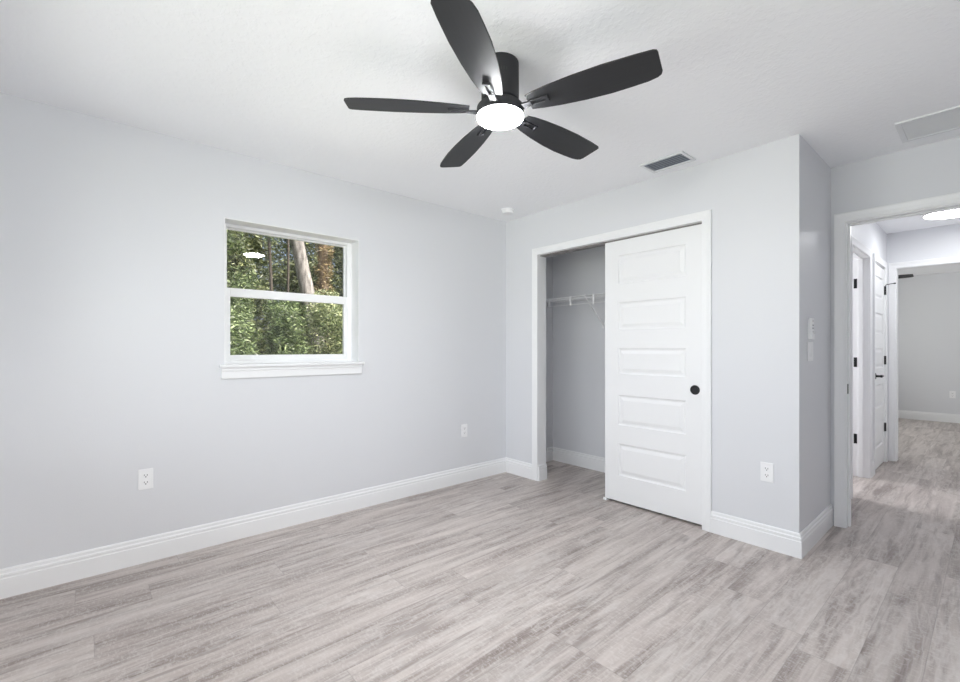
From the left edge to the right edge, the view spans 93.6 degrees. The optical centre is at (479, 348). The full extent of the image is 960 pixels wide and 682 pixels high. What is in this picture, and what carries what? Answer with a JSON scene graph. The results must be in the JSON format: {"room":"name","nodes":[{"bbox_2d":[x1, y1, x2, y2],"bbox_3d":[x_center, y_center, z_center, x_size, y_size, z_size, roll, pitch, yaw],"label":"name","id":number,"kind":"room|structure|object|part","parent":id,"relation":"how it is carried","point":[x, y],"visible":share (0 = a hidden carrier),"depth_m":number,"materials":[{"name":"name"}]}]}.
{"room":"empty bedroom","nodes":[
{"label":"empty bedroom","id":0,"kind":"room"},
{"bbox_2d":[0,92,552,568],"bbox_3d":[-0.971,-0.015,3.478,4.710,2.440,0.200,0,0,-41],"label":"wall","id":1,"kind":"structure","parent":0,"point":[112,233],"depth_m":2.66,"materials":[{"name":"white paint"}]},
{"bbox_2d":[138,468,152,489],"bbox_3d":[-1.885,0.737,2.542,0.070,0.115,0.009,0,0,-41],"label":"wall outlet","id":2,"kind":"object","parent":1,"relation":"attached to","point":[145,476],"visible":1,"depth_m":2.54,"materials":[{"name":"white plastic"}]},
{"bbox_2d":[142,480,148,484],"bbox_3d":[-1.883,0.757,2.540,0.034,0.027,0.003,0,0,-41],"label":"receptacle","id":3,"kind":"object","parent":2,"relation":"attached to","point":[144,482],"depth_m":2.54,"materials":[{"name":"grey plastic"}]},
{"bbox_2d":[142,473,148,477],"bbox_3d":[-1.883,0.717,2.540,0.034,0.027,0.003,0,0,-41],"label":"receptacle","id":4,"kind":"object","parent":2,"relation":"attached to","point":[144,475],"depth_m":2.54,"materials":[{"name":"grey plastic"}]},
{"bbox_2d":[0,457,505,598],"bbox_3d":[-1.133,1.135,3.194,3.693,0.140,0.015,0,0,-41],"label":"baseboard","id":5,"kind":"structure","parent":1,"relation":"attached to","point":[37,575],"depth_m":2.74,"materials":[{"name":"white paint"}]},
{"bbox_2d":[219,217,364,378],"bbox_3d":[-1.300,-0.312,3.158,0.963,1.005,0.219,0,0,-41],"label":"window","id":6,"kind":"structure","parent":1,"relation":"in","point":[234,366],"depth_m":3.19,"materials":[{"name":"white plastic"}]},
{"bbox_3d":[-1.362,-0.579,3.229,0.827,0.424,0.022,0,0,-41],"label":"sash","id":7,"kind":"part","parent":6,"relation":"part of","materials":[{"name":"white plastic"}]},
{"bbox_3d":[-1.344,-0.157,3.209,0.827,0.475,0.028,0,0,-41],"label":"sash","id":8,"kind":"part","parent":6,"relation":"part of","materials":[{"name":"white plastic"}]},
{"bbox_2d":[461,424,466,436],"bbox_3d":[-0.141,0.741,4.063,0.070,0.115,0.009,0,0,-41],"label":"wall outlet","id":9,"kind":"object","parent":1,"relation":"attached to","point":[463,426],"visible":1,"depth_m":4.06,"materials":[{"name":"white plastic"}]},
{"bbox_2d":[546,447,552,461],"bbox_3d":[0.567,1.135,4.677,0.597,0.140,0.015,0,0,-41],"label":"baseboard","id":10,"kind":"structure","parent":1,"relation":"attached to","point":[549,451],"depth_m":4.82,"materials":[{"name":"white paint"}]},
{"bbox_2d":[0,418,959,681],"bbox_3d":[2.894,1.265,4.250,11.650,0.120,4.400,0,0,-41],"label":"floor","id":11,"kind":"structure","parent":0,"point":[502,577],"depth_m":2.15,"materials":[{"name":"plastic"}]},
{"bbox_2d":[0,0,959,275],"bbox_3d":[2.894,-1.310,4.250,11.650,0.150,4.400,0,0,-41],"label":"ceiling","id":12,"kind":"structure","parent":0,"point":[268,80],"depth_m":2.06,"materials":[{"name":"white paint"}]},
{"bbox_2d":[344,0,662,167],"bbox_3d":[0.117,-1.107,1.983,1.233,0.256,1.274,0,0,-41],"label":"ceiling fan","id":13,"kind":"object","parent":12,"relation":"hanging from","point":[495,75],"visible":1,"depth_m":1.83,"materials":[{"name":"black wood"}]},
{"bbox_3d":[-0.306,-1.030,1.918,0.520,0.006,0.156,0,11,-5],"label":"blade","id":14,"kind":"part","parent":13,"relation":"part of","materials":[{"name":"black wood"}]},
{"bbox_3d":[-0.072,-1.030,2.319,0.156,0.006,0.520,-12,5,-22],"label":"blade","id":15,"kind":"part","parent":13,"relation":"part of","materials":[{"name":"black wood"}]},
{"bbox_3d":[-0.016,-1.030,1.577,0.156,0.006,0.520,11,3,16],"label":"blade","id":16,"kind":"part","parent":13,"relation":"part of","materials":[{"name":"black wood"}]},
{"bbox_3d":[0.382,-1.030,2.222,0.520,0.006,0.156,0,-11,-41],"label":"blade","id":17,"kind":"part","parent":13,"relation":"part of","materials":[{"name":"black wood"}]},
{"bbox_3d":[0.429,-1.030,1.760,0.520,0.006,0.156,0,-11,31],"label":"blade","id":18,"kind":"part","parent":13,"relation":"part of","materials":[{"name":"black wood"}]},
{"bbox_2d":[501,208,514,214],"bbox_3d":[0.250,-1.215,4.016,0.120,0.040,0.120,0,0,-41],"label":"smoke detector","id":19,"kind":"object","parent":12,"relation":"attached to","point":[505,211],"visible":1,"depth_m":3.98,"materials":[{"name":"white plastic"}]},
{"bbox_2d":[639,151,695,172],"bbox_3d":[1.240,-1.230,2.986,0.196,0.011,0.292,0,0,-41],"label":"ceiling vent","id":20,"kind":"object","parent":12,"relation":"in","point":[679,158],"visible":1,"depth_m":2.98,"materials":[{"name":"silver metal"}]},
{"bbox_2d":[898,274,913,278],"bbox_3d":[5.719,-1.107,6.826,1.281,0.256,1.217,0,0,-41],"label":"ceiling fan","id":21,"kind":"object","parent":12,"relation":"hanging from","point":[905,275],"visible":0.02,"depth_m":6.43,"materials":[{"name":"black metal"}]},
{"bbox_2d":[894,105,959,142],"bbox_3d":[2.572,-1.230,2.383,0.335,0.010,0.530,0,0,-41],"label":"ceiling vent","id":22,"kind":"object","parent":12,"relation":"in","point":[946,120],"visible":1,"depth_m":2.48,"materials":[{"name":"silver metal"}]},
{"bbox_2d":[920,209,959,219],"bbox_3d":[4.211,-1.212,3.996,0.440,0.046,0.440,0,0,-41],"label":"flush ceiling light","id":23,"kind":"object","parent":12,"relation":"attached to","point":[952,213],"visible":0.65,"depth_m":4.04,"materials":[{"name":"white plastic"}]},
{"bbox_2d":[506,134,804,532],"bbox_3d":[1.088,-0.015,3.542,0.110,2.440,2.411,0,0,-41],"label":"wall","id":24,"kind":"structure","parent":0,"point":[755,196],"depth_m":2.82,"materials":[{"name":"white paint"}]},
{"bbox_2d":[506,457,531,479],"bbox_3d":[0.365,1.135,4.275,0.015,0.140,0.356,0,0,-41],"label":"baseboard","id":25,"kind":"structure","parent":24,"relation":"attached to","point":[516,467],"depth_m":4.26,"materials":[{"name":"white paint"}]},
{"bbox_2d":[538,464,546,480],"bbox_3d":[0.574,1.135,4.131,0.110,0.140,0.015,0,0,-41],"label":"jamb","id":26,"kind":"object","parent":24,"relation":"attached to","point":[542,469],"visible":1,"depth_m":4.12,"materials":[{"name":"white paint"}]},
{"bbox_2d":[540,222,701,256],"bbox_3d":[1.056,-0.845,3.597,0.075,0.008,1.453,0,0,-41],"label":"door track","id":27,"kind":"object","parent":24,"relation":"attached to","point":[603,243],"depth_m":3.69,"materials":[{"name":"silver metal"}]},
{"bbox_2d":[532,209,711,532],"bbox_3d":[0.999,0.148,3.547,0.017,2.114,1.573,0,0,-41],"label":"trim","id":28,"kind":"structure","parent":24,"relation":"attached to","point":[705,217],"depth_m":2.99,"materials":[{"name":"white paint"}]},
{"bbox_2d":[605,224,701,524],"bbox_3d":[1.260,0.175,3.322,0.040,2.025,0.762,0,0,-41],"label":"door","id":29,"kind":"structure","parent":24,"relation":"in","point":[653,282],"depth_m":3.28,"materials":[{"name":"white paint"}]},
{"bbox_3d":[1.461,0.283,3.066,0.006,0.065,0.065,0,0,-41],"label":"flush pull","id":30,"kind":"part","parent":29,"relation":"part of","materials":[{"name":"black metal"}]},
{"bbox_2d":[711,511,801,558],"bbox_3d":[1.680,1.135,2.768,0.015,0.140,0.497,0,0,-41],"label":"baseboard","id":31,"kind":"structure","parent":24,"relation":"attached to","point":[783,541],"depth_m":2.75,"materials":[{"name":"white paint"}]},
{"bbox_2d":[760,462,773,482],"bbox_3d":[1.728,0.746,2.717,0.009,0.115,0.070,0,0,-41],"label":"wall outlet","id":32,"kind":"object","parent":24,"relation":"attached to","point":[766,469],"visible":1,"depth_m":2.71,"materials":[{"name":"white plastic"}]},
{"bbox_2d":[553,167,830,504],"bbox_3d":[1.621,-0.015,4.006,0.110,2.440,2.411,0,0,-41],"label":"wall","id":33,"kind":"structure","parent":0,"point":[578,333],"depth_m":4.59,"materials":[{"name":"white paint"}]},
{"bbox_2d":[546,293,604,327],"bbox_3d":[1.430,-0.348,3.899,0.315,0.306,2.314,0,0,-41],"label":"wire shelf","id":34,"kind":"object","parent":33,"relation":"attached to","point":[599,295],"visible":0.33,"depth_m":4.36,"materials":[{"name":"white metal"}]},
{"bbox_2d":[553,447,604,472],"bbox_3d":[1.538,1.135,4.007,0.015,0.140,2.301,0,0,-41],"label":"baseboard","id":35,"kind":"structure","parent":33,"relation":"attached to","point":[597,463],"depth_m":4.60,"materials":[{"name":"white paint"}]},
{"bbox_2d":[834,192,959,527],"bbox_3d":[2.762,0.149,2.748,0.135,2.112,0.944,0,0,-41],"label":"door frame","id":36,"kind":"structure","parent":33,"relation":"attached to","point":[840,220],"depth_m":3.03,"materials":[{"name":"white paint"}]},
{"bbox_2d":[805,141,886,526],"bbox_3d":[3.116,-0.015,3.808,3.297,2.440,0.147,0,0,-41],"label":"wall","id":37,"kind":"structure","parent":0,"point":[816,168],"depth_m":2.88,"materials":[{"name":"white paint"}]},
{"bbox_2d":[807,342,812,360],"bbox_3d":[2.007,0.019,2.737,0.116,0.116,0.010,0,0,-41],"label":"light switch","id":38,"kind":"object","parent":37,"relation":"attached to","point":[809,344],"visible":1,"depth_m":2.72,"materials":[{"name":"white plastic"}]},
{"bbox_2d":[808,319,814,338],"bbox_3d":[2.002,-0.115,2.725,0.052,0.120,0.022,0,0,-41],"label":"cradle","id":39,"kind":"object","parent":37,"relation":"attached to","point":[810,335],"visible":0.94,"depth_m":2.71,"materials":[{"name":"white plastic"}]},
{"bbox_2d":[809,318,813,333],"bbox_3d":[2.003,-0.121,2.724,0.045,0.124,0.016,0,0,-41],"label":"remote","id":40,"kind":"object","parent":39,"relation":"in","point":[811,320],"visible":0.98,"depth_m":2.71,"materials":[{"name":"white plastic"}]},
{"bbox_2d":[800,504,832,557],"bbox_3d":[2.119,1.135,2.831,0.759,0.140,0.015,0,0,-41],"label":"baseboard","id":41,"kind":"structure","parent":37,"relation":"attached to","point":[811,534],"depth_m":2.79,"materials":[{"name":"white paint"}]},
{"bbox_2d":[853,246,868,477],"bbox_3d":[3.274,0.175,3.967,0.800,2.060,0.115,0,0,-41],"label":"door","id":42,"kind":"structure","parent":37,"relation":"attached to","point":[860,260],"depth_m":4.21,"materials":[{"name":"white paint"}]},
{"bbox_2d":[851,235,871,496],"bbox_3d":[3.317,0.149,3.917,0.902,2.111,0.017,0,0,-41],"label":"trim","id":43,"kind":"structure","parent":37,"relation":"attached to","point":[856,243],"depth_m":4.17,"materials":[{"name":"white paint"}]},
{"bbox_2d":[872,460,874,476],"bbox_3d":[3.704,1.135,4.257,0.140,0.140,0.015,0,0,-41],"label":"baseboard","id":44,"kind":"structure","parent":37,"relation":"attached to","point":[873,463],"depth_m":4.25,"materials":[{"name":"white paint"}]},
{"bbox_2d":[873,253,887,464],"bbox_3d":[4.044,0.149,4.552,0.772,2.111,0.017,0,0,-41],"label":"trim","id":45,"kind":"structure","parent":37,"relation":"attached to","point":[876,258],"depth_m":4.77,"materials":[{"name":"white paint"}]},
{"bbox_2d":[875,264,895,469],"bbox_3d":[4.061,0.180,4.540,0.644,2.018,0.131,0,0,-41],"label":"door","id":46,"kind":"structure","parent":37,"relation":"in","point":[880,289],"depth_m":4.59,"materials":[{"name":"white paint"}]},
{"bbox_2d":[831,137,959,524],"bbox_3d":[2.871,-0.015,2.636,0.118,2.440,1.298,0,0,-41],"label":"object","id":47,"kind":"structure","parent":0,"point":[933,169],"depth_m":2.87,"materials":[{"name":"white paint"}]},
{"bbox_2d":[887,223,959,262],"bbox_3d":[4.052,-0.015,5.327,0.110,2.440,3.900,0,0,-41],"label":"wall","id":48,"kind":"structure","parent":0,"point":[940,241],"depth_m":4.64,"materials":[{"name":"white paint"}]},
{"bbox_2d":[888,256,959,461],"bbox_3d":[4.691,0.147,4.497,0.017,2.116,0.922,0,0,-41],"label":"trim","id":49,"kind":"structure","parent":48,"relation":"attached to","point":[892,267],"depth_m":4.82,"materials":[{"name":"white paint"}]},
{"bbox_2d":[898,272,959,414],"bbox_3d":[7.130,-0.015,8.012,0.120,2.440,4.140,0,0,-41],"label":"wall","id":50,"kind":"structure","parent":0,"point":[928,304],"depth_m":7.52,"materials":[{"name":"white paint"}]},
{"bbox_2d":[898,410,959,422],"bbox_3d":[7.080,1.135,7.968,0.015,0.140,3.900,0,0,-41],"label":"baseboard","id":51,"kind":"structure","parent":50,"relation":"attached to","point":[916,415],"depth_m":7.50,"materials":[{"name":"white paint"}]},
{"bbox_2d":[949,391,955,397],"bbox_3d":[7.659,0.750,7.308,0.009,0.115,0.070,0,0,-41],"label":"wall outlet","id":52,"kind":"object","parent":50,"relation":"attached to","point":[952,394],"visible":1,"depth_m":7.31,"materials":[{"name":"white plastic"}]},
{"label":"outside","id":53,"kind":"structure","parent":0,"visible":0},
{"bbox_3d":[-7.977,1.705,12.947,85.000,0.100,90.000,0,0,-41],"label":"ground","id":54,"kind":"structure","parent":53,"visible":0},
{"bbox_2d":[227,230,258,338],"bbox_3d":[-7.491,-1.217,12.969,2.054,5.760,1.767,0,0,-45],"label":"tree","id":55,"kind":"object","parent":54,"relation":"on","point":[235,262],"visible":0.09,"depth_m":13.00,"materials":[{"name":"green plant"}]},
{"bbox_2d":[227,230,261,317],"bbox_3d":[-6.209,-1.349,10.780,1.807,6.015,1.438,0,0,-41],"label":"leafy tree","id":56,"kind":"object","parent":54,"relation":"on","point":[233,277],"visible":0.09,"depth_m":10.90,"materials":[{"name":"green plant"}]},
{"bbox_2d":[230,308,259,354],"bbox_3d":[-4.237,0.457,7.473,1.426,2.410,1.246,0,0,44],"label":"shrub","id":57,"kind":"object","parent":54,"relation":"on","point":[234,328],"visible":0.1,"depth_m":7.30,"materials":[{"name":"green plant"}]},
{"bbox_2d":[227,278,264,353],"bbox_3d":[-5.118,0.099,9.138,1.219,3.120,1.288,0,0,-41],"label":"shrub","id":58,"kind":"object","parent":54,"relation":"on","point":[242,280],"visible":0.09,"depth_m":9.13,"materials":[{"name":"green plant"}]},
{"bbox_2d":[228,231,283,354],"bbox_3d":[-8.841,-2.561,16.791,3.664,8.437,4.007,0,0,-41],"label":"tree","id":59,"kind":"object","parent":54,"relation":"on","point":[258,244],"visible":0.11,"depth_m":16.68,"materials":[{"name":"green plant"}]},
{"bbox_2d":[260,236,283,354],"bbox_3d":[-4.573,-1.571,9.921,0.581,6.452,0.689,0,0,-41],"label":"slender tree","id":60,"kind":"object","parent":54,"relation":"on","point":[268,238],"visible":0.06,"depth_m":9.88,"materials":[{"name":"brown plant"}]},
{"bbox_2d":[262,299,311,354],"bbox_3d":[-3.496,0.329,8.130,0.703,2.660,1.305,0,0,-41],"label":"shrub","id":61,"kind":"object","parent":54,"relation":"on","point":[279,311],"visible":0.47,"depth_m":7.97,"materials":[{"name":"green plant"}]},
{"bbox_2d":[285,239,289,349],"bbox_3d":[-4.595,-1.770,10.856,0.580,6.852,0.623,0,0,-4],"label":"slender tree","id":62,"kind":"object","parent":54,"relation":"on","point":[287,277],"visible":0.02,"depth_m":10.72,"materials":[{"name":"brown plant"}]},
{"bbox_2d":[258,237,329,353],"bbox_3d":[-5.819,-1.387,14.440,1.822,6.101,2.284,0,0,41],"label":"tree","id":63,"kind":"object","parent":54,"relation":"on","point":[279,280],"visible":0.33,"depth_m":14.08,"materials":[{"name":"green plant"}]},
{"bbox_2d":[290,239,323,353],"bbox_3d":[-4.647,-2.254,11.870,2.135,7.932,0.540,0,0,-41],"label":"leaning tree","id":64,"kind":"object","parent":54,"relation":"on","point":[305,282],"visible":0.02,"depth_m":11.76,"materials":[{"name":"grey plant"}]},
{"bbox_2d":[300,294,342,353],"bbox_3d":[-2.866,0.292,8.700,1.040,2.740,1.318,0,0,-41],"label":"shrub","id":65,"kind":"object","parent":54,"relation":"on","point":[327,319],"visible":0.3,"depth_m":8.54,"materials":[{"name":"green plant"}]},
{"bbox_2d":[303,288,342,353],"bbox_3d":[-3.551,0.136,10.377,0.948,3.045,1.309,0,0,-41],"label":"shrub","id":66,"kind":"object","parent":54,"relation":"on","point":[324,291],"visible":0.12,"depth_m":10.38,"materials":[{"name":"green plant"}]},
{"bbox_2d":[304,242,342,353],"bbox_3d":[-5.839,-2.624,19.487,4.268,8.564,4.049,0,0,-37],"label":"tree","id":67,"kind":"object","parent":54,"relation":"on","point":[336,286],"visible":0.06,"depth_m":18.49,"materials":[{"name":"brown plant"}]},
{"bbox_2d":[314,243,334,345],"bbox_3d":[-4.608,-1.869,13.358,0.680,7.057,0.655,0,0,-12],"label":"tree","id":68,"kind":"object","parent":54,"relation":"on","point":[323,259],"visible":0.38,"depth_m":13.22,"materials":[{"name":"brown plant"}]},
{"bbox_2d":[331,246,342,341],"bbox_3d":[-4.135,-1.346,15.894,2.173,6.016,1.880,0,0,-41],"label":"tree","id":69,"kind":"object","parent":54,"relation":"on","point":[339,259],"visible":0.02,"depth_m":15.48,"materials":[{"name":"green plant"}]}
]}

